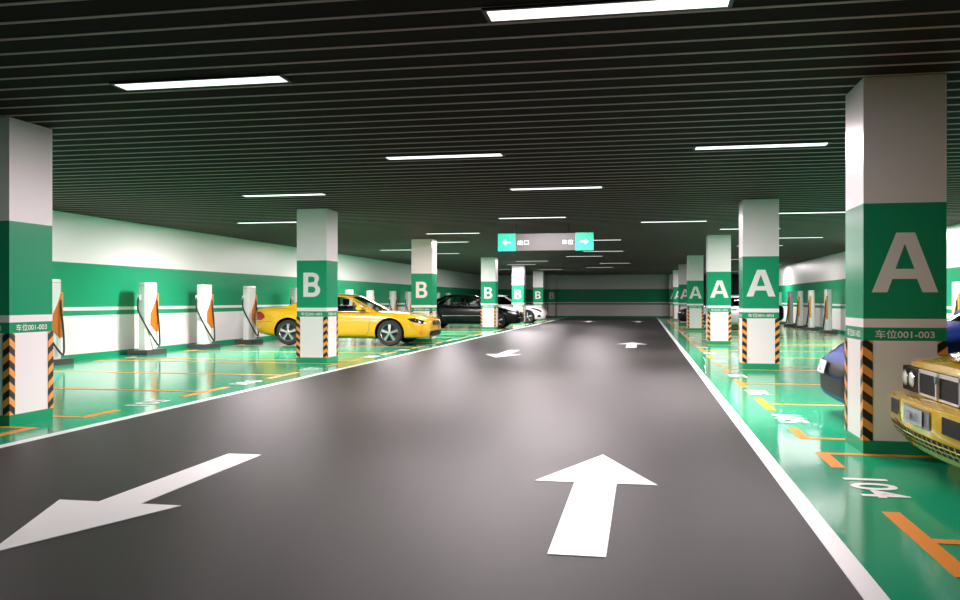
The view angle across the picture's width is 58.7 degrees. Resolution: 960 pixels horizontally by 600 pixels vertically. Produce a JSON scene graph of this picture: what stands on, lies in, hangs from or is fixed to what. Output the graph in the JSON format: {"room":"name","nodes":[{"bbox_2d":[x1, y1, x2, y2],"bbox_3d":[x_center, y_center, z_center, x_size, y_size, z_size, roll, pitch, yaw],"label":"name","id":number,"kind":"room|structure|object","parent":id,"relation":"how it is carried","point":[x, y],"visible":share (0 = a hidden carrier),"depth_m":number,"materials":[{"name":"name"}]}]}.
{"room":"parking garage","nodes":[
{"label":"parking garage","id":0,"kind":"room"},
{"bbox_2d":[52,210,480,355],"bbox_3d":[-5.914,-0.435,30.499,0.218,3.567,62.901,0,0,11],"label":"wall","id":1,"kind":"structure","parent":0,"point":[100,264],"depth_m":21.09,"materials":[{"name":"white paint"}]},
{"bbox_2d":[61,336,276,359],"bbox_3d":[-5.802,1.166,30.477,0.010,0.104,62.901,0,0,11],"label":"baseboard","id":2,"kind":"structure","parent":1,"relation":"attached to","point":[116,352],"depth_m":19.05,"materials":[{"name":"green paint"}]},
{"bbox_2d":[0,0,959,274],"bbox_3d":[3.356,-2.056,28.833,19.053,0.586,63.118,0,0,11],"label":"ceiling","id":3,"kind":"structure","parent":0,"point":[622,104],"depth_m":8.03,"materials":[{"name":"grey metal"}]},
{"bbox_2d":[109,73,292,90],"bbox_3d":[-2.255,-1.754,6.881,1.479,0.015,0.239,0,0,11],"label":"recessed light","id":4,"kind":"object","parent":3,"relation":"in","point":[275,78],"visible":1,"depth_m":6.86,"materials":[{"name":"white plastic"}]},
{"bbox_2d":[235,221,296,223],"bbox_3d":[-4.808,-1.754,19.285,1.479,0.015,0.239,0,0,11],"label":"recessed light","id":5,"kind":"object","parent":3,"relation":"in","point":[270,221],"visible":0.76,"depth_m":19.25,"materials":[{"name":"white plastic"}]},
{"bbox_2d":[240,222,296,223],"bbox_3d":[-4.808,-1.755,19.285,1.427,0.013,0.187,0,0,11],"label":"diffuser","id":6,"kind":"object","parent":5,"relation":"attached to","point":[240,222],"depth_m":19.24,"materials":[{"name":"white plastic"}]},
{"bbox_2d":[239,193,327,196],"bbox_3d":[-3.276,-1.754,14.243,1.479,0.015,0.239,0,0,11],"label":"recessed light","id":7,"kind":"object","parent":3,"relation":"in","point":[285,194],"visible":1,"depth_m":14.22,"materials":[{"name":"white plastic"}]},
{"bbox_2d":[245,194,324,196],"bbox_3d":[-3.276,-1.755,14.243,1.427,0.013,0.187,0,0,11],"label":"diffuser","id":8,"kind":"object","parent":7,"relation":"attached to","point":[246,195],"depth_m":14.26,"materials":[{"name":"white plastic"}]},
{"bbox_2d":[383,152,504,159],"bbox_3d":[-0.442,-1.754,10.405,1.479,0.015,0.239,0,0,11],"label":"recessed light","id":9,"kind":"object","parent":3,"relation":"in","point":[485,154],"visible":1,"depth_m":10.38,"materials":[{"name":"white plastic"}]},
{"bbox_2d":[424,232,480,233],"bbox_3d":[-0.714,-1.754,22.433,1.479,0.015,0.239,0,0,11],"label":"recessed light","id":10,"kind":"object","parent":3,"relation":"in","point":[462,232],"visible":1,"depth_m":22.43,"materials":[{"name":"white plastic"}]},
{"bbox_2d":[439,233,471,233],"bbox_3d":[-0.714,-1.755,22.433,1.427,0.013,0.187,0,0,11],"label":"diffuser","id":11,"kind":"object","parent":10,"relation":"attached to","point":[439,233],"depth_m":22.43,"materials":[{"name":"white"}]},
{"bbox_2d":[437,241,468,242],"bbox_3d":[-1.052,-1.754,25.847,1.479,0.015,0.239,0,0,11],"label":"recessed light","id":12,"kind":"object","parent":3,"relation":"in","point":[451,241],"visible":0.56,"depth_m":25.69,"materials":[{"name":"white plastic"}]},
{"bbox_2d":[506,264,536,264],"bbox_3d":[2.035,-1.754,42.042,1.479,0.015,0.239,0,0,11],"label":"recessed light","id":13,"kind":"object","parent":3,"relation":"in","point":[506,264],"visible":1,"depth_m":42.01,"materials":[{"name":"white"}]},
{"bbox_2d":[497,216,566,218],"bbox_3d":[1.109,-1.754,18.169,1.479,0.015,0.239,0,0,11],"label":"recessed light","id":14,"kind":"object","parent":3,"relation":"in","point":[545,216],"visible":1,"depth_m":18.08,"materials":[{"name":"white plastic"}]},
{"bbox_2d":[499,217,565,218],"bbox_3d":[1.109,-1.755,18.169,1.427,0.013,0.187,0,0,11],"label":"diffuser","id":15,"kind":"object","parent":14,"relation":"attached to","point":[499,217],"depth_m":18.11,"materials":[{"name":"white plastic"}]},
{"bbox_2d":[498,224,593,250],"bbox_3d":[1.517,-1.542,19.815,2.218,0.796,0.092,0,0,11],"label":"hanging sign","id":16,"kind":"object","parent":3,"relation":"hanging from","point":[582,240],"visible":0.98,"depth_m":19.78,"materials":[{"name":"grey"}]},
{"bbox_2d":[508,185,603,190],"bbox_3d":[1.190,-1.754,13.370,1.479,0.015,0.239,0,0,11],"label":"recessed light","id":17,"kind":"object","parent":3,"relation":"in","point":[599,186],"visible":1,"depth_m":13.36,"materials":[{"name":"white plastic"}]},
{"bbox_2d":[511,187,601,189],"bbox_3d":[1.190,-1.755,13.370,1.427,0.013,0.187,0,0,11],"label":"diffuser","id":18,"kind":"object","parent":17,"relation":"attached to","point":[520,188],"depth_m":13.38,"materials":[{"name":"white plastic"}]},
{"bbox_2d":[481,0,733,22],"bbox_3d":[0.757,-1.754,5.126,1.479,0.015,0.239,0,0,11],"label":"recessed light","id":19,"kind":"object","parent":3,"relation":"in","point":[598,7],"visible":1,"depth_m":5.12,"materials":[{"name":"white plastic"}]},
{"bbox_2d":[594,239,621,240],"bbox_3d":[3.402,-1.754,24.957,1.479,0.015,0.239,0,0,11],"label":"recessed light","id":20,"kind":"object","parent":3,"relation":"in","point":[596,239],"visible":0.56,"depth_m":24.79,"materials":[{"name":"white plastic"}]},
{"bbox_2d":[640,220,707,222],"bbox_3d":[4.326,-1.754,19.058,1.479,0.015,0.239,0,0,11],"label":"recessed light","id":21,"kind":"object","parent":3,"relation":"in","point":[683,220],"visible":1,"depth_m":19.00,"materials":[{"name":"white plastic"}]},
{"bbox_2d":[641,221,705,222],"bbox_3d":[4.326,-1.755,19.058,1.427,0.013,0.187,0,0,11],"label":"diffuser","id":22,"kind":"object","parent":21,"relation":"attached to","point":[641,221],"depth_m":19.00,"materials":[{"name":"white plastic"}]},
{"bbox_2d":[718,227,781,229],"bbox_3d":[6.631,-1.754,20.963,1.479,0.015,0.239,0,0,11],"label":"recessed light","id":23,"kind":"object","parent":3,"relation":"in","point":[779,227],"visible":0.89,"depth_m":20.97,"materials":[{"name":"white plastic"}]},
{"bbox_2d":[693,141,830,149],"bbox_3d":[3.190,-1.754,9.709,1.479,0.015,0.239,0,0,11],"label":"recessed light","id":24,"kind":"object","parent":3,"relation":"in","point":[818,143],"visible":1,"depth_m":9.66,"materials":[{"name":"white plastic"}]},
{"bbox_2d":[779,237,823,237],"bbox_3d":[8.885,-1.754,23.986,1.479,0.015,0.239,0,0,11],"label":"recessed light","id":25,"kind":"object","parent":3,"relation":"in","point":[779,237],"visible":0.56,"depth_m":23.87,"materials":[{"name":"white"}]},
{"bbox_2d":[779,211,845,213],"bbox_3d":[6.594,-1.754,17.117,1.479,0.015,0.239,0,0,11],"label":"recessed light","id":26,"kind":"object","parent":3,"relation":"in","point":[815,211],"visible":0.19,"depth_m":17.05,"materials":[{"name":"white plastic"}]},
{"bbox_2d":[779,212,845,213],"bbox_3d":[6.594,-1.755,17.117,1.427,0.013,0.187,0,0,11],"label":"diffuser","id":27,"kind":"object","parent":26,"relation":"attached to","point":[779,212],"depth_m":17.05,"materials":[{"name":"white plastic"}]},
{"bbox_2d":[0,317,959,599],"bbox_3d":[3.336,1.283,28.726,18.618,0.130,62.901,0,0,11],"label":"floor","id":28,"kind":"structure","parent":0,"point":[412,476],"depth_m":5.89,"materials":[{"name":"concrete"}]},
{"bbox_2d":[0,426,38,435],"bbox_3d":[-6.767,1.216,8.300,5.090,0.004,0.635,0,0,11],"label":"parking line","id":29,"kind":"object","parent":28,"relation":"on","point":[20,429],"visible":1,"depth_m":8.06,"materials":[{"name":"orange paint"}]},
{"bbox_2d":[0,117,52,425],"bbox_3d":[-4.778,-0.273,8.578,0.623,2.982,0.623,0,0,11],"label":"pillar","id":30,"kind":"structure","parent":28,"relation":"on","point":[26,333],"depth_m":8.42,"materials":[{"name":"white paint"}]},
{"bbox_2d":[16,324,46,330],"bbox_3d":[-4.476,0.270,8.520,0.001,0.068,0.435,0,0,11],"label":"lettering","id":31,"kind":"object","parent":30,"relation":"in","point":[19,327],"depth_m":8.49},
{"bbox_2d":[52,279,73,365],"bbox_3d":[-8.118,0.413,16.040,0.510,1.610,0.814,0,0,11],"label":"post","id":32,"kind":"object","parent":28,"relation":"on","point":[57,295],"visible":0.48,"depth_m":16.10,"materials":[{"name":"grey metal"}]},
{"bbox_2d":[53,410,119,417],"bbox_3d":[-6.520,1.216,9.590,5.090,0.004,0.635,0,0,11],"label":"parking line","id":33,"kind":"object","parent":28,"relation":"on","point":[110,411],"visible":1,"depth_m":8.97,"materials":[{"name":"orange paint"}]},
{"bbox_2d":[0,453,259,550],"bbox_3d":[-2.109,1.216,5.405,0.809,0.004,2.688,0,0,11],"label":"arrow","id":34,"kind":"object","parent":28,"relation":"on","point":[64,517],"visible":1,"depth_m":4.99,"materials":[{"name":"white paint"}]},
{"bbox_2d":[53,387,228,396],"bbox_3d":[-6.096,1.216,11.799,5.090,0.004,1.183,0,0,11],"label":"parking line","id":35,"kind":"object","parent":28,"relation":"on","point":[198,392],"visible":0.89,"depth_m":11.45,"materials":[{"name":"orange paint"}]},
{"bbox_2d":[127,282,167,354],"bbox_3d":[-7.504,0.413,19.244,0.510,1.610,0.814,0,0,11],"label":"post","id":36,"kind":"object","parent":28,"relation":"on","point":[148,298],"visible":1,"depth_m":19.06,"materials":[{"name":"white painted metal"},{"name":"orange plastic"},{"name":"black rubber"}]},
{"bbox_2d":[129,400,170,405],"bbox_3d":[-3.912,1.215,10.095,0.287,0.001,0.592,0,0,11],"label":"painted number","id":37,"kind":"object","parent":28,"relation":"on","point":[148,400],"visible":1,"depth_m":10.01,"materials":[{"name":"white paint"}]},
{"bbox_2d":[59,371,299,378],"bbox_3d":[-5.621,1.216,14.277,5.090,0.004,1.183,0,0,11],"label":"parking line","id":38,"kind":"object","parent":28,"relation":"on","point":[59,371],"visible":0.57,"depth_m":14.09,"materials":[{"name":"orange paint"}]},
{"bbox_2d":[187,284,220,348],"bbox_3d":[-7.029,0.413,21.722,0.510,1.610,0.814,0,0,11],"label":"post","id":39,"kind":"object","parent":28,"relation":"on","point":[204,297],"visible":1,"depth_m":21.53,"materials":[{"name":"white metal"}]},
{"bbox_2d":[98,360,341,365],"bbox_3d":[-5.198,1.216,16.485,5.090,0.004,0.635,0,0,11],"label":"parking line","id":40,"kind":"object","parent":28,"relation":"on","point":[98,360],"visible":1,"depth_m":16.61,"materials":[{"name":"orange paint"}]},
{"bbox_2d":[125,357,361,360],"bbox_3d":[-4.947,1.216,17.793,5.090,0.004,0.635,0,0,11],"label":"parking line","id":41,"kind":"object","parent":28,"relation":"on","point":[125,357],"visible":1,"depth_m":17.44,"materials":[{"name":"orange paint"}]},
{"bbox_2d":[234,286,262,343],"bbox_3d":[-6.554,0.413,24.200,0.510,1.610,0.814,0,0,11],"label":"post","id":42,"kind":"object","parent":28,"relation":"on","point":[249,298],"visible":0.88,"depth_m":23.99,"materials":[{"name":"white metal"}]},
{"bbox_2d":[0,317,567,447],"bbox_3d":[0.275,1.216,29.304,0.104,0.004,62.884,0,0,11],"label":"line marking","id":43,"kind":"object","parent":28,"relation":"on","point":[250,389],"visible":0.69,"depth_m":9.91,"materials":[{"name":"white paint"}]},
{"bbox_2d":[182,350,395,354],"bbox_3d":[-4.524,1.216,20.001,5.090,0.004,1.183,0,0,11],"label":"parking line","id":44,"kind":"object","parent":28,"relation":"on","point":[188,350],"visible":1,"depth_m":20.11,"materials":[{"name":"orange paint"}]},
{"bbox_2d":[290,288,296,304],"bbox_3d":[-5.932,0.413,27.446,0.510,1.610,0.814,0,0,11],"label":"post","id":45,"kind":"object","parent":28,"relation":"on","point":[293,298],"visible":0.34,"depth_m":27.20,"materials":[{"name":"white"}]},
{"bbox_2d":[296,209,337,362],"bbox_3d":[-3.201,-0.273,16.807,0.623,2.982,0.623,0,0,11],"label":"pillar","id":46,"kind":"structure","parent":28,"relation":"on","point":[317,229],"depth_m":16.52,"materials":[{"name":"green paint"}]},
{"bbox_2d":[233,345,422,348],"bbox_3d":[-4.049,1.216,22.479,5.090,0.004,1.183,0,0,11],"label":"parking line","id":47,"kind":"object","parent":28,"relation":"on","point":[233,345],"visible":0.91,"depth_m":22.33,"materials":[{"name":"orange paint"}]},
{"bbox_2d":[256,294,440,345],"bbox_3d":[-3.616,0.523,23.707,4.957,1.390,2.167,0,0,11],"label":"car","id":48,"kind":"object","parent":28,"relation":"on","point":[391,327],"visible":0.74,"depth_m":22.79,"materials":[{"name":"yellow paint"}]},
{"bbox_2d":[256,311,264,319],"bbox_3d":[-6.051,0.426,23.390,0.149,0.235,0.485,0,0,-32],"label":"tail lamp","id":49,"kind":"object","parent":48,"relation":"attached to","point":[260,315],"depth_m":23.29,"materials":[{"name":"red plastic"}]},
{"bbox_2d":[356,305,363,310],"bbox_3d":[-3.174,0.212,22.675,0.147,0.149,0.307,0,0,11],"label":"mirror","id":50,"kind":"object","parent":48,"relation":"attached to","point":[359,307],"depth_m":22.54,"materials":[{"name":"yellow paint"}]},
{"bbox_2d":[344,290,354,308],"bbox_3d":[-4.982,0.413,32.402,0.510,1.610,0.814,0,0,11],"label":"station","id":51,"kind":"object","parent":28,"relation":"on","point":[351,303],"visible":0.2,"depth_m":32.24,"materials":[{"name":"white"}]},
{"bbox_2d":[366,290,374,309],"bbox_3d":[-4.507,0.413,34.880,0.510,1.610,0.814,0,0,11],"label":"post","id":52,"kind":"object","parent":28,"relation":"on","point":[369,293],"visible":0.3,"depth_m":34.66,"materials":[{"name":"white"}]},
{"bbox_2d":[338,341,441,343],"bbox_3d":[-3.631,1.216,24.662,5.090,0.004,0.635,0,0,11],"label":"parking line","id":53,"kind":"object","parent":28,"relation":"on","point":[338,341],"visible":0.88,"depth_m":24.96,"materials":[{"name":"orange paint"}]},
{"bbox_2d":[389,291,397,310],"bbox_3d":[-3.901,0.413,38.041,0.510,1.610,0.814,0,0,11],"label":"post","id":54,"kind":"object","parent":28,"relation":"on","point":[392,294],"visible":0.56,"depth_m":37.82,"materials":[{"name":"white"}]},
{"bbox_2d":[405,292,410,311],"bbox_3d":[-3.426,0.413,40.519,0.510,1.610,0.814,0,0,11],"label":"post","id":55,"kind":"object","parent":28,"relation":"on","point":[407,294],"visible":0.41,"depth_m":40.28,"materials":[{"name":"white"}]},
{"bbox_2d":[411,239,436,341],"bbox_3d":[-1.633,-0.273,24.984,0.623,2.982,0.623,0,0,11],"label":"pillar","id":56,"kind":"structure","parent":28,"relation":"on","point":[423,251],"depth_m":24.70,"materials":[{"name":"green paint"}]},
{"bbox_2d":[445,293,450,304],"bbox_3d":[-1.837,0.413,48.807,0.510,1.610,0.814,0,0,11],"label":"post","id":57,"kind":"object","parent":28,"relation":"on","point":[448,302],"visible":0.25,"depth_m":48.57,"materials":[{"name":"white"}]},
{"bbox_2d":[437,294,523,328],"bbox_3d":[-0.507,0.484,37.435,4.828,1.467,2.150,0,0,11],"label":"car","id":58,"kind":"object","parent":28,"relation":"on","point":[462,313],"visible":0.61,"depth_m":36.61,"materials":[{"name":"black paint"}]},
{"bbox_2d":[481,257,497,328],"bbox_3d":[0.397,-0.273,35.579,0.623,2.982,0.623,0,0,11],"label":"pillar","id":59,"kind":"structure","parent":28,"relation":"on","point":[489,265],"depth_m":35.28,"materials":[{"name":"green paint"}]},
{"bbox_2d":[487,350,520,356],"bbox_3d":[0.578,1.216,19.422,0.809,0.004,2.697,0,0,11],"label":"arrow marking","id":60,"kind":"object","parent":28,"relation":"on","point":[508,352],"visible":1,"depth_m":19.01,"materials":[{"name":"white paint"}]},
{"bbox_2d":[467,295,547,322],"bbox_3d":[1.232,0.464,45.694,4.722,1.507,2.150,0,0,11],"label":"car","id":61,"kind":"object","parent":28,"relation":"on","point":[533,313],"visible":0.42,"depth_m":44.73,"materials":[{"name":"white paint"}]},
{"bbox_2d":[512,265,524,323],"bbox_3d":[1.986,-0.273,43.867,0.623,2.982,0.623,0,0,11],"label":"pillar","id":62,"kind":"structure","parent":28,"relation":"on","point":[518,271],"depth_m":43.57,"materials":[{"name":"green paint"}]},
{"bbox_2d":[533,271,543,319],"bbox_3d":[3.583,-0.273,52.198,0.623,2.982,0.623,0,0,11],"label":"pillar","id":63,"kind":"structure","parent":28,"relation":"on","point":[538,276],"depth_m":51.91,"materials":[{"name":"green paint"}]},
{"bbox_2d":[547,275,556,316],"bbox_3d":[5.081,-0.273,60.016,0.623,2.982,0.623,0,0,11],"label":"pillar","id":64,"kind":"structure","parent":28,"relation":"on","point":[551,279],"depth_m":59.71,"materials":[{"name":"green paint"}]},
{"bbox_2d":[535,455,657,557],"bbox_3d":[0.713,1.216,5.382,0.809,0.004,2.697,0,0,11],"label":"arrow marking","id":65,"kind":"object","parent":28,"relation":"on","point":[583,529],"visible":1,"depth_m":5.07,"materials":[{"name":"white paint"}]},
{"bbox_2d":[622,342,640,347],"bbox_3d":[4.114,1.216,23.129,0.809,0.004,2.784,0,0,11],"label":"arrow marking","id":66,"kind":"object","parent":28,"relation":"on","point":[632,344],"visible":1,"depth_m":22.77,"materials":[{"name":"white paint"}]},
{"bbox_2d":[669,274,672,317],"bbox_3d":[13.258,-0.273,58.449,0.623,2.982,0.623,0,0,11],"label":"pillar","id":67,"kind":"structure","parent":28,"relation":"on","point":[670,275],"depth_m":58.18,"materials":[{"name":"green paint"}]},
{"bbox_2d":[673,270,677,320],"bbox_3d":[11.760,-0.273,50.630,0.623,2.982,0.623,0,0,11],"label":"pillar","id":68,"kind":"structure","parent":28,"relation":"on","point":[675,272],"depth_m":50.36,"materials":[{"name":"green paint"}]},
{"bbox_2d":[678,264,686,324],"bbox_3d":[10.163,-0.273,42.300,0.623,2.982,0.623,0,0,11],"label":"pillar","id":69,"kind":"structure","parent":28,"relation":"on","point":[682,268],"depth_m":42.02,"materials":[{"name":"green paint"}]},
{"bbox_2d":[687,255,703,330],"bbox_3d":[8.574,-0.273,34.011,0.623,2.982,0.623,0,0,11],"label":"pillar","id":70,"kind":"structure","parent":28,"relation":"on","point":[695,310],"depth_m":33.71,"materials":[{"name":"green paint"}]},
{"bbox_2d":[686,295,738,329],"bbox_3d":[10.372,0.507,35.323,3.524,1.423,2.070,0,0,11],"label":"hatchback car","id":71,"kind":"object","parent":28,"relation":"on","point":[734,298],"visible":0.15,"depth_m":34.52,"materials":[{"name":"silver metal"}]},
{"bbox_2d":[706,235,730,344],"bbox_3d":[6.543,-0.273,23.416,0.623,2.982,0.623,0,0,11],"label":"pillar","id":72,"kind":"structure","parent":28,"relation":"on","point":[718,247],"depth_m":23.12,"materials":[{"name":"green paint"}]},
{"bbox_2d":[677,304,783,321],"bbox_3d":[11.749,0.489,40.224,4.751,1.457,2.150,0,0,11],"label":"car","id":73,"kind":"object","parent":28,"relation":"on","point":[682,314],"visible":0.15,"depth_m":39.83,"materials":[{"name":"black paint"}]},
{"bbox_2d":[746,390,770,394],"bbox_3d":[3.651,1.215,11.215,0.287,0.001,0.592,0,0,11],"label":"bay number","id":74,"kind":"object","parent":28,"relation":"on","point":[754,392],"visible":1,"depth_m":11.20,"materials":[{"name":"white paint"}]},
{"bbox_2d":[739,199,779,369],"bbox_3d":[4.976,-0.273,15.239,0.623,2.982,0.623,0,0,11],"label":"pillar","id":75,"kind":"structure","parent":28,"relation":"on","point":[759,320],"depth_m":14.94,"materials":[{"name":"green paint"}]},
{"bbox_2d":[748,314,773,316],"bbox_3d":[4.918,0.270,14.937,0.435,0.068,0.001,0,0,11],"label":"lettering","id":76,"kind":"object","parent":75,"relation":"in","point":[749,315],"depth_m":14.94},
{"bbox_2d":[691,342,829,344],"bbox_3d":[8.534,1.216,23.712,5.146,0.004,0.635,0,0,11],"label":"parking line","id":77,"kind":"object","parent":28,"relation":"on","point":[691,342],"visible":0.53,"depth_m":23.32,"materials":[{"name":"orange paint"}]},
{"bbox_2d":[706,355,821,358],"bbox_3d":[7.385,1.216,17.719,5.146,0.004,1.183,0,0,11],"label":"parking line","id":78,"kind":"object","parent":28,"relation":"on","point":[708,356],"visible":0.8,"depth_m":18.02,"materials":[{"name":"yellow paint"}]},
{"bbox_2d":[699,349,829,351],"bbox_3d":[7.860,1.216,20.197,5.146,0.004,1.183,0,0,11],"label":"parking line","id":79,"kind":"object","parent":28,"relation":"on","point":[701,350],"visible":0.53,"depth_m":20.52,"materials":[{"name":"orange paint"}]},
{"bbox_2d":[687,338,844,340],"bbox_3d":[8.957,1.216,25.921,5.146,0.004,1.183,0,0,11],"label":"parking line","id":80,"kind":"object","parent":28,"relation":"on","point":[687,338],"visible":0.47,"depth_m":25.61,"materials":[{"name":"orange paint"}]},
{"bbox_2d":[722,369,816,371],"bbox_3d":[6.711,1.216,14.203,5.146,0.004,0.635,0,0,11],"label":"parking line","id":81,"kind":"object","parent":28,"relation":"on","point":[724,370],"visible":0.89,"depth_m":14.70,"materials":[{"name":"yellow paint"}]},
{"bbox_2d":[657,318,889,599],"bbox_3d":[6.342,1.216,28.141,0.104,0.004,62.884,0,0,11],"label":"lane line","id":82,"kind":"object","parent":28,"relation":"on","point":[866,586],"visible":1,"depth_m":4.88,"materials":[{"name":"white paint"}]},
{"bbox_2d":[733,379,819,386],"bbox_3d":[6.287,1.216,11.994,5.146,0.004,1.183,0,0,11],"label":"parking line","id":83,"kind":"object","parent":28,"relation":"on","point":[739,382],"visible":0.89,"depth_m":12.41,"materials":[{"name":"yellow paint"}]},
{"bbox_2d":[779,292,785,323],"bbox_3d":[15.101,0.413,43.036,0.510,1.610,0.814,0,0,11],"label":"post","id":84,"kind":"object","parent":28,"relation":"on","point":[780,293],"visible":0.27,"depth_m":42.80,"materials":[{"name":"white"}]},
{"bbox_2d":[784,292,796,325],"bbox_3d":[14.462,0.413,39.704,0.510,1.610,0.814,0,0,11],"label":"post","id":85,"kind":"object","parent":28,"relation":"on","point":[789,316],"visible":0.97,"depth_m":39.47,"materials":[{"name":"white metal"}]},
{"bbox_2d":[772,414,808,422],"bbox_3d":[3.176,1.215,8.737,0.287,0.001,0.592,0,0,11],"label":"bay number","id":86,"kind":"object","parent":28,"relation":"on","point":[799,419],"visible":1,"depth_m":8.67,"materials":[{"name":"white paint"}]},
{"bbox_2d":[754,398,844,410],"bbox_3d":[5.812,1.216,9.516,5.146,0.004,1.183,0,0,11],"label":"parking line","id":87,"kind":"object","parent":28,"relation":"on","point":[761,401],"visible":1,"depth_m":9.91,"materials":[{"name":"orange paint"}]},
{"bbox_2d":[793,291,807,327],"bbox_3d":[13.987,0.413,37.226,0.510,1.610,0.814,0,0,11],"label":"post","id":88,"kind":"object","parent":28,"relation":"on","point":[799,316],"visible":0.97,"depth_m":37.00,"materials":[{"name":"white metal"}]},
{"bbox_2d":[804,290,819,329],"bbox_3d":[13.512,0.413,34.748,0.510,1.610,0.814,0,0,11],"label":"post","id":89,"kind":"object","parent":28,"relation":"on","point":[810,322],"visible":1,"depth_m":34.52,"materials":[{"name":"white metal"}]},
{"bbox_2d":[788,428,844,439],"bbox_3d":[5.389,1.216,7.307,5.146,0.004,0.635,0,0,11],"label":"parking line","id":90,"kind":"object","parent":28,"relation":"on","point":[796,431],"visible":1,"depth_m":7.59,"materials":[{"name":"orange paint"}]},
{"bbox_2d":[819,289,837,332],"bbox_3d":[12.906,0.413,31.587,0.510,1.610,0.814,0,0,11],"label":"post","id":91,"kind":"object","parent":28,"relation":"on","point":[827,319],"visible":1,"depth_m":31.35,"materials":[{"name":"white metal"}]},
{"bbox_2d":[815,452,935,467],"bbox_3d":[5.142,1.216,6.017,5.146,0.004,0.635,0,0,11],"label":"parking line","id":92,"kind":"object","parent":28,"relation":"on","point":[831,461],"visible":1,"depth_m":6.63,"materials":[{"name":"orange paint"}]},
{"bbox_2d":[843,478,910,497],"bbox_3d":[2.560,1.215,5.520,0.287,0.001,0.592,0,0,11],"label":"bay number","id":93,"kind":"object","parent":28,"relation":"on","point":[880,494],"visible":1,"depth_m":5.50,"materials":[{"name":"white paint"}]},
{"bbox_2d":[817,309,959,403],"bbox_3d":[5.618,0.478,8.331,4.279,1.479,2.150,0,0,11],"label":"hatchback car","id":94,"kind":"object","parent":28,"relation":"on","point":[831,367],"visible":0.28,"depth_m":8.52,"materials":[{"name":"blue paint"}]},
{"bbox_2d":[845,74,947,455],"bbox_3d":[3.399,-0.273,7.011,0.623,2.982,0.623,0,0,11],"label":"pillar","id":95,"kind":"structure","parent":28,"relation":"on","point":[896,126],"depth_m":6.73,"materials":[{"name":"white paint"}]},
{"bbox_2d":[847,328,859,336],"bbox_3d":[3.096,0.270,7.069,0.001,0.068,0.435,0,0,11],"label":"lettering","id":96,"kind":"object","parent":95,"relation":"in","point":[850,328],"depth_m":7.11},
{"bbox_2d":[875,330,934,337],"bbox_3d":[3.341,0.270,6.708,0.435,0.068,0.001,0,0,11],"label":"lettering","id":97,"kind":"object","parent":95,"relation":"in","point":[902,334],"depth_m":6.71},
{"bbox_2d":[882,511,959,577],"bbox_3d":[4.723,1.216,3.834,5.146,0.004,1.183,0,0,11],"label":"parking line","id":98,"kind":"object","parent":28,"relation":"on","point":[932,547],"visible":1,"depth_m":4.27,"materials":[{"name":"orange paint"}]},
{"bbox_2d":[890,352,959,467],"bbox_3d":[4.846,0.521,5.334,4.012,1.393,2.090,0,0,11],"label":"hatchback car","id":99,"kind":"object","parent":28,"relation":"on","point":[926,414],"visible":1,"depth_m":5.63,"materials":[{"name":"yellow paint"}]},
{"bbox_2d":[952,282,959,315],"bbox_3d":[10.384,0.413,18.428,0.510,1.610,0.814,0,0,11],"label":"post","id":100,"kind":"object","parent":28,"relation":"on","point":[955,285],"visible":0.46,"depth_m":18.41,"materials":[{"name":"white"}]},
{"bbox_2d":[498,274,668,315],"bbox_3d":[6.884,-0.435,60.180,14.181,3.567,0.218,0,0,11],"label":"wall","id":101,"kind":"structure","parent":0,"point":[577,295],"depth_m":59.70,"materials":[{"name":"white paint"}]},
{"bbox_2d":[557,316,668,317],"bbox_3d":[6.975,1.166,60.046,13.953,0.104,0.010,0,0,11],"label":"baseboard","id":102,"kind":"structure","parent":101,"relation":"attached to","point":[557,316],"depth_m":59.35,"materials":[{"name":"green paint"}]},
{"bbox_2d":[703,274,738,304],"bbox_3d":[16.245,-0.435,58.412,4.872,3.567,0.165,0,0,11],"label":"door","id":103,"kind":"structure","parent":101,"relation":"in","point":[734,277],"depth_m":58.15,"materials":[{"name":"black"}]},
{"bbox_2d":[779,224,959,330],"bbox_3d":[12.585,-0.435,26.953,0.218,3.567,62.901,0,0,11],"label":"wall","id":104,"kind":"structure","parent":0,"point":[819,274],"depth_m":33.88,"materials":[{"name":"white paint"}]},
{"bbox_2d":[782,321,845,333],"bbox_3d":[12.473,1.166,26.975,0.010,0.104,62.901,0,0,11],"label":"baseboard","id":105,"kind":"structure","parent":104,"relation":"attached to","point":[821,328],"depth_m":32.59,"materials":[{"name":"green paint"}]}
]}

